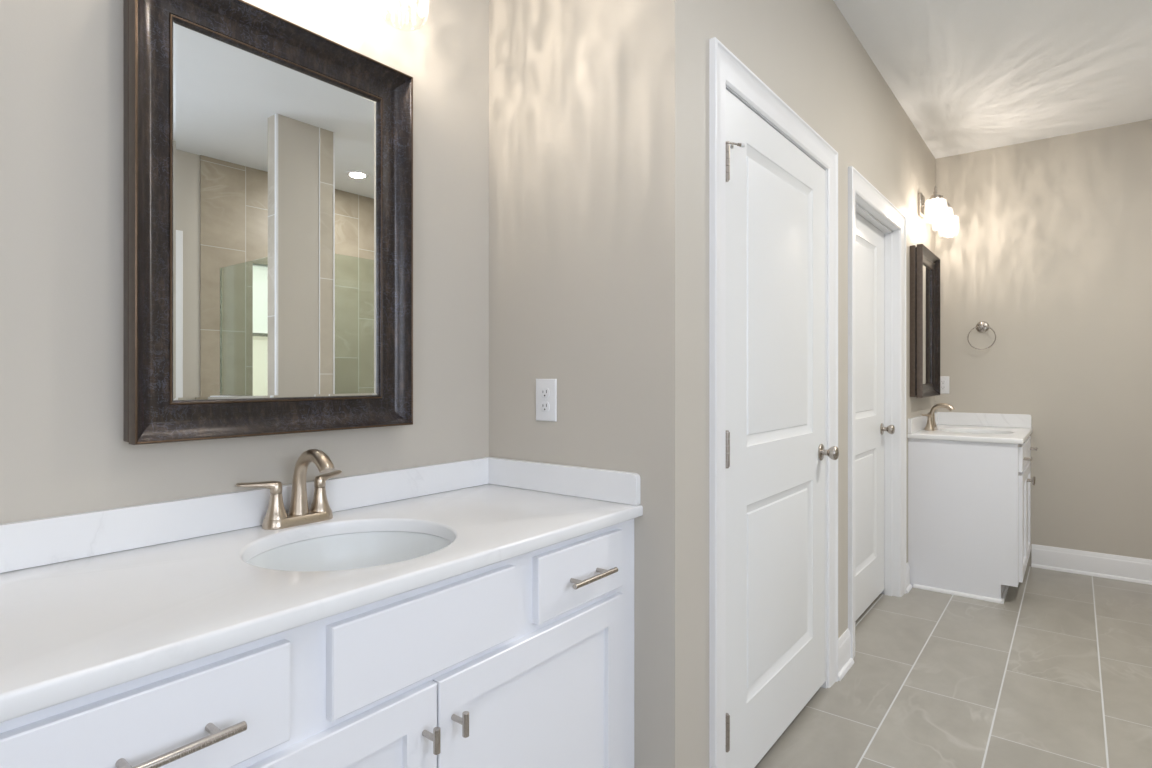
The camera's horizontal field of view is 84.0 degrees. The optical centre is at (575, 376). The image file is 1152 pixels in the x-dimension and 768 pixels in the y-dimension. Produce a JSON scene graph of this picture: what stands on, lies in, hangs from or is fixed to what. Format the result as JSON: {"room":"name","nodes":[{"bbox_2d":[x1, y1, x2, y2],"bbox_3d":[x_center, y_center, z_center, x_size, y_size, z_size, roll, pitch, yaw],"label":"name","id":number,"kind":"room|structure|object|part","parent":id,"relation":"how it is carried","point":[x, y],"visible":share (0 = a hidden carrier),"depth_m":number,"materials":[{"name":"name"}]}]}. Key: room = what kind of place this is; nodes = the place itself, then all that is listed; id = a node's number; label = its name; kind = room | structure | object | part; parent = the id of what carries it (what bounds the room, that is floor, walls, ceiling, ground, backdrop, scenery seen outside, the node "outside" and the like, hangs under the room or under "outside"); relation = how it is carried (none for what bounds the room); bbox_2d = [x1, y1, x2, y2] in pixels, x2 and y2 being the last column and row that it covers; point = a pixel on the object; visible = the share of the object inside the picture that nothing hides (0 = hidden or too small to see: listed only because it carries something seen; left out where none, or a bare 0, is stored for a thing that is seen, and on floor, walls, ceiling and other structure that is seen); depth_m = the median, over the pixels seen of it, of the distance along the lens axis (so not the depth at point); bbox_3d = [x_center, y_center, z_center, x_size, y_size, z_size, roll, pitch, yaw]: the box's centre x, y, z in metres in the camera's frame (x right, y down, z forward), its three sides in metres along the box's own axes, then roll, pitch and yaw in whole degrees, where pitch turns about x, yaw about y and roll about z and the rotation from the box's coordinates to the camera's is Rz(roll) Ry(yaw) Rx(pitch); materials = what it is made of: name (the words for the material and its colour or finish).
{"room":"bathroom","nodes":[
{"label":"bathroom","id":0,"kind":"room"},
{"bbox_2d":[0,0,488,523],"bbox_3d":[-1.119,-0.146,0.957,0.110,2.743,2.851,0,0,38],"label":"wall","id":1,"kind":"structure","parent":0,"point":[64,450],"depth_m":1.20,"materials":[{"name":"paint"}]},
{"bbox_2d":[0,457,487,572],"bbox_3d":[-0.674,0.285,1.421,0.020,0.079,1.310,0,0,38],"label":"backsplash","id":2,"kind":"structure","parent":1,"relation":"attached to","point":[31,543],"depth_m":1.27,"materials":[{"name":"white stone"}]},
{"bbox_2d":[124,0,412,444],"bbox_3d":[-0.637,-0.324,1.428,0.069,0.897,0.621,0,0,38],"label":"framed mirror","id":3,"kind":"object","parent":1,"relation":"attached to","point":[268,159],"visible":1,"depth_m":1.38,"materials":[{"name":"brown metal"}]},
{"bbox_2d":[173,21,377,400],"bbox_3d":[-0.645,-0.324,1.434,0.003,0.757,0.481,0,0,38],"label":"mirror glass","id":4,"kind":"object","parent":3,"relation":"attached to","point":[275,152],"depth_m":1.40,"materials":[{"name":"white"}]},
{"bbox_2d":[489,0,636,767],"bbox_3d":[-0.022,-0.146,1.839,0.535,2.743,0.110,0,0,38],"label":"wall","id":5,"kind":"structure","parent":0,"point":[563,73],"depth_m":1.78,"materials":[{"name":"paint"}]},
{"bbox_2d":[536,379,556,421],"bbox_3d":[-0.086,0.067,1.815,0.076,0.120,0.008,0,0,38],"label":"wall outlet","id":6,"kind":"object","parent":5,"relation":"attached to","point":[546,389],"visible":1,"depth_m":1.81,"materials":[{"name":"white plastic"}]},
{"bbox_2d":[540,388,549,397],"bbox_3d":[-0.088,0.048,1.813,0.034,0.028,0.002,0,0,38],"label":"receptacle","id":7,"kind":"object","parent":6,"relation":"attached to","point":[544,392],"depth_m":1.81,"materials":[{"name":"white plastic"}]},
{"bbox_2d":[540,402,549,411],"bbox_3d":[-0.088,0.086,1.813,0.034,0.028,0.002,0,0,38],"label":"receptacle","id":8,"kind":"object","parent":6,"relation":"attached to","point":[544,406],"depth_m":1.81,"materials":[{"name":"white plastic"}]},
{"bbox_2d":[637,0,934,767],"bbox_3d":[1.332,-0.146,3.050,0.110,2.743,3.686,0,0,38],"label":"wall","id":9,"kind":"structure","parent":0,"point":[806,52],"depth_m":1.63,"materials":[{"name":"paint"}]},
{"bbox_2d":[709,37,838,767],"bbox_3d":[0.681,0.162,2.162,0.176,2.126,1.113,0,0,38],"label":"door","id":10,"kind":"structure","parent":9,"relation":"in","point":[774,451],"depth_m":2.04,"materials":[{"name":"paint"}]},
{"bbox_3d":[0.967,0.291,2.436,0.062,0.053,0.053,0,0,38],"label":"knob","id":11,"kind":"part","parent":10,"relation":"part of","materials":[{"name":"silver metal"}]},
{"bbox_2d":[848,166,905,658],"bbox_3d":[1.474,0.162,3.216,0.129,2.126,1.108,0,0,38],"label":"door","id":12,"kind":"structure","parent":9,"relation":"in","point":[876,227],"depth_m":3.41,"materials":[{"name":"paint"}]},
{"bbox_3d":[1.716,0.291,3.514,0.062,0.053,0.053,0,0,38],"label":"knob","id":13,"kind":"part","parent":12,"relation":"part of","materials":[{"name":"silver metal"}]},
{"bbox_2d":[906,562,911,592],"bbox_3d":[1.901,1.153,3.667,0.026,0.143,0.127,0,0,38],"label":"baseboard","id":14,"kind":"structure","parent":9,"relation":"attached to","point":[908,585],"depth_m":3.67,"materials":[{"name":"paint"}]},
{"bbox_2d":[908,412,937,433],"bbox_3d":[2.223,0.290,4.084,0.020,0.086,0.918,0,0,38],"label":"backsplash","id":15,"kind":"structure","parent":9,"relation":"attached to","point":[918,423],"depth_m":3.88,"materials":[{"name":"white stone"}]},
{"bbox_2d":[910,244,939,397],"bbox_3d":[2.183,-0.324,3.993,0.069,0.897,0.621,0,0,38],"label":"framed mirror","id":16,"kind":"object","parent":9,"relation":"attached to","point":[924,264],"visible":1,"depth_m":3.95,"materials":[{"name":"brown metal"}]},
{"bbox_2d":[923,265,930,383],"bbox_3d":[2.175,-0.324,3.999,0.003,0.757,0.481,0,0,38],"label":"mirror glass","id":17,"kind":"object","parent":16,"relation":"attached to","point":[926,268],"depth_m":4.06,"materials":[{"name":"white"}]},
{"bbox_2d":[918,186,958,237],"bbox_3d":[2.228,-1.017,3.957,0.184,0.240,0.598,0,0,38],"label":"vanity light","id":18,"kind":"object","parent":9,"relation":"attached to","point":[935,198],"visible":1,"depth_m":3.96,"materials":[{"name":"silver metal"}]},
{"bbox_2d":[838,628,853,680],"bbox_3d":[1.115,1.153,2.661,0.026,0.143,0.206,0,0,38],"label":"baseboard","id":19,"kind":"structure","parent":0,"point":[845,662],"depth_m":2.67,"materials":[{"name":"paint"}]},
{"bbox_2d":[755,565,1151,767],"bbox_3d":[1.389,1.275,1.337,3.596,0.100,6.537,0,0,38],"label":"floor","id":20,"kind":"structure","parent":0,"point":[1057,674],"depth_m":2.54,"materials":[{"name":"tile"}]},
{"bbox_2d":[0,519,633,767],"bbox_3d":[-0.439,0.790,1.263,0.584,0.870,1.308,0,0,38],"label":"vanity cabinet","id":21,"kind":"object","parent":20,"relation":"on","point":[526,660],"visible":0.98,"depth_m":1.07,"materials":[{"name":"paint"}]},
{"bbox_3d":[-0.504,0.443,0.783,0.018,0.138,0.312,0,0,38],"label":"drawer","id":22,"kind":"part","parent":21,"relation":"part of","materials":[{"name":"paint"}]},
{"bbox_3d":[-0.482,0.447,0.765,0.040,0.012,0.156,0,0,38],"label":"bar pull","id":23,"kind":"part","parent":21,"relation":"part of","materials":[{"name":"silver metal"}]},
{"bbox_2d":[0,457,642,722],"bbox_3d":[-0.458,0.300,1.265,0.553,0.108,1.330,0,0,38],"label":"countertop","id":24,"kind":"structure","parent":21,"relation":"on","point":[92,601],"depth_m":1.09,"materials":[{"name":"white stone"}]},
{"bbox_2d":[236,449,341,529],"bbox_3d":[-0.579,0.241,1.393,0.165,0.168,0.244,0,0,38],"label":"faucet","id":25,"kind":"object","parent":24,"relation":"on","point":[276,517],"visible":1,"depth_m":1.40,"materials":[{"name":"silver metal"}]},
{"bbox_3d":[-0.675,0.238,1.365,0.088,0.028,0.024,0,0,-29],"label":"lever","id":26,"kind":"part","parent":25,"relation":"part of","materials":[{"name":"silver metal"}]},
{"bbox_3d":[-0.647,0.280,1.381,0.047,0.054,0.047,0,0,38],"label":"handle","id":27,"kind":"part","parent":25,"relation":"part of","materials":[{"name":"silver metal"}]},
{"bbox_3d":[-0.616,0.315,1.421,0.056,0.020,0.158,0,0,38],"label":"plate","id":28,"kind":"part","parent":25,"relation":"part of","materials":[{"name":"silver metal"}]},
{"bbox_3d":[-0.574,0.232,1.388,0.150,0.151,0.043,0,0,38],"label":"spout","id":29,"kind":"part","parent":25,"relation":"part of","materials":[{"name":"silver metal"}]},
{"bbox_3d":[-0.585,0.280,1.461,0.047,0.054,0.047,0,0,38],"label":"handle","id":30,"kind":"part","parent":25,"relation":"part of","materials":[{"name":"silver metal"}]},
{"bbox_3d":[-0.576,0.238,1.492,0.024,0.028,0.088,0,0,15],"label":"lever","id":31,"kind":"part","parent":25,"relation":"part of","materials":[{"name":"silver metal"}]},
{"bbox_2d":[246,531,451,570],"bbox_3d":[-0.438,0.435,1.268,0.414,0.160,0.436,0,0,38],"label":"sink","id":32,"kind":"object","parent":24,"relation":"in","point":[347,551],"visible":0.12,"depth_m":1.43,"materials":[{"name":"ceramic"}]},
{"bbox_3d":[-0.423,0.822,0.886,0.018,0.582,0.574,0,0,38],"label":"cabinet door","id":33,"kind":"part","parent":21,"relation":"part of","materials":[{"name":"paint"}]},
{"bbox_3d":[-0.247,0.444,1.111,0.018,0.140,0.394,0,0,38],"label":"false drawer","id":34,"kind":"part","parent":21,"relation":"part of","materials":[{"name":"paint"}]},
{"bbox_3d":[-0.242,0.606,1.073,0.040,0.041,0.012,0,0,38],"label":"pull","id":35,"kind":"part","parent":21,"relation":"part of","materials":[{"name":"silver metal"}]},
{"bbox_3d":[-0.203,0.606,1.123,0.040,0.041,0.012,0,0,38],"label":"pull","id":36,"kind":"part","parent":21,"relation":"part of","materials":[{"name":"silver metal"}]},
{"bbox_3d":[-0.068,0.822,1.342,0.018,0.582,0.574,0,0,38],"label":"cabinet door","id":37,"kind":"part","parent":21,"relation":"part of","materials":[{"name":"paint"}]},
{"bbox_3d":[0.012,0.443,1.444,0.018,0.138,0.312,0,0,38],"label":"drawer","id":38,"kind":"part","parent":21,"relation":"part of","materials":[{"name":"paint"}]},
{"bbox_3d":[0.034,0.447,1.427,0.040,0.012,0.156,0,0,38],"label":"bar pull","id":39,"kind":"part","parent":21,"relation":"part of","materials":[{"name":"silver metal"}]},
{"bbox_2d":[908,436,1037,603],"bbox_3d":[2.450,0.793,3.916,0.584,0.863,0.936,0,0,38],"label":"vanity cabinet","id":40,"kind":"object","parent":20,"relation":"on","point":[969,503],"visible":0.98,"depth_m":3.57,"materials":[{"name":"paint"}]},
{"bbox_3d":[2.414,1.216,3.943,0.436,0.019,0.934,0,0,38],"label":"shoe moulding","id":41,"kind":"part","parent":40,"relation":"part of","materials":[{"name":"paint"}]},
{"bbox_2d":[908,412,1032,443],"bbox_3d":[2.439,0.304,3.928,0.553,0.114,0.938,0,0,38],"label":"countertop","id":42,"kind":"structure","parent":40,"relation":"on","point":[952,426],"depth_m":4.08,"materials":[{"name":"white stone"}]},
{"bbox_2d":[922,403,954,430],"bbox_3d":[2.247,0.249,3.955,0.165,0.168,0.244,0,0,38],"label":"faucet","id":43,"kind":"object","parent":42,"relation":"on","point":[931,425],"visible":1,"depth_m":3.93,"materials":[{"name":"silver metal"}]},
{"bbox_3d":[2.151,0.246,3.927,0.088,0.028,0.024,0,0,-29],"label":"lever","id":44,"kind":"part","parent":43,"relation":"part of","materials":[{"name":"silver metal"}]},
{"bbox_3d":[2.179,0.288,3.943,0.047,0.054,0.047,0,0,38],"label":"handle","id":45,"kind":"part","parent":43,"relation":"part of","materials":[{"name":"silver metal"}]},
{"bbox_3d":[2.211,0.323,3.983,0.056,0.020,0.158,0,0,38],"label":"plate","id":46,"kind":"part","parent":43,"relation":"part of","materials":[{"name":"silver metal"}]},
{"bbox_3d":[2.253,0.240,3.950,0.150,0.151,0.043,0,0,38],"label":"spout","id":47,"kind":"part","parent":43,"relation":"part of","materials":[{"name":"silver metal"}]},
{"bbox_3d":[2.458,0.450,3.530,0.018,0.138,0.180,0,0,38],"label":"drawer","id":48,"kind":"part","parent":40,"relation":"part of","materials":[{"name":"paint"}]},
{"bbox_3d":[2.525,0.826,3.615,0.018,0.575,0.396,0,0,38],"label":"cabinet door","id":49,"kind":"part","parent":40,"relation":"part of","materials":[{"name":"paint"}]},
{"bbox_3d":[2.648,0.451,3.773,0.018,0.140,0.337,0,0,38],"label":"false drawer","id":50,"kind":"part","parent":40,"relation":"part of","materials":[{"name":"paint"}]},
{"bbox_3d":[2.480,0.454,3.512,0.040,0.012,0.110,0,0,38],"label":"bar pull","id":51,"kind":"part","parent":40,"relation":"part of","materials":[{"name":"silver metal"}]},
{"bbox_3d":[2.771,0.826,3.931,0.018,0.575,0.396,0,0,38],"label":"cabinet door","id":52,"kind":"part","parent":40,"relation":"part of","materials":[{"name":"paint"}]},
{"bbox_3d":[2.838,0.450,4.016,0.018,0.138,0.180,0,0,38],"label":"drawer","id":53,"kind":"part","parent":40,"relation":"part of","materials":[{"name":"paint"}]},
{"bbox_3d":[2.651,0.613,3.731,0.040,0.041,0.012,0,0,38],"label":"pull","id":54,"kind":"part","parent":40,"relation":"part of","materials":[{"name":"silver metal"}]},
{"bbox_2d":[833,0,1151,158],"bbox_3d":[1.389,-1.568,1.337,3.596,0.100,6.537,0,0,38],"label":"ceiling","id":55,"kind":"structure","parent":0,"point":[969,76],"depth_m":3.12,"materials":[{"name":"paint"}]},
{"bbox_2d":[935,119,1151,565],"bbox_3d":[3.620,-0.146,3.672,2.951,2.743,0.110,0,0,38],"label":"wall","id":56,"kind":"structure","parent":0,"point":[1049,246],"depth_m":4.03,"materials":[{"name":"paint"}]},
{"bbox_2d":[940,376,948,393],"bbox_3d":[2.544,0.060,4.437,0.076,0.120,0.008,0,0,38],"label":"wall outlet","id":57,"kind":"object","parent":56,"relation":"attached to","point":[944,380],"visible":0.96,"depth_m":4.43,"materials":[{"name":"white plastic"}]},
{"bbox_2d":[967,321,995,349],"bbox_3d":[2.710,-0.272,4.272,0.162,0.193,0.063,0,0,38],"label":"towel ring","id":58,"kind":"object","parent":56,"relation":"attached to","point":[982,326],"visible":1,"depth_m":4.28,"materials":[{"name":"silver metal"}]},
{"bbox_2d":[1031,544,1151,584],"bbox_3d":[3.350,1.153,3.796,1.058,0.143,0.026,0,0,38],"label":"baseboard","id":59,"kind":"structure","parent":56,"relation":"attached to","point":[1117,567],"depth_m":3.93,"materials":[{"name":"paint"}]}
]}

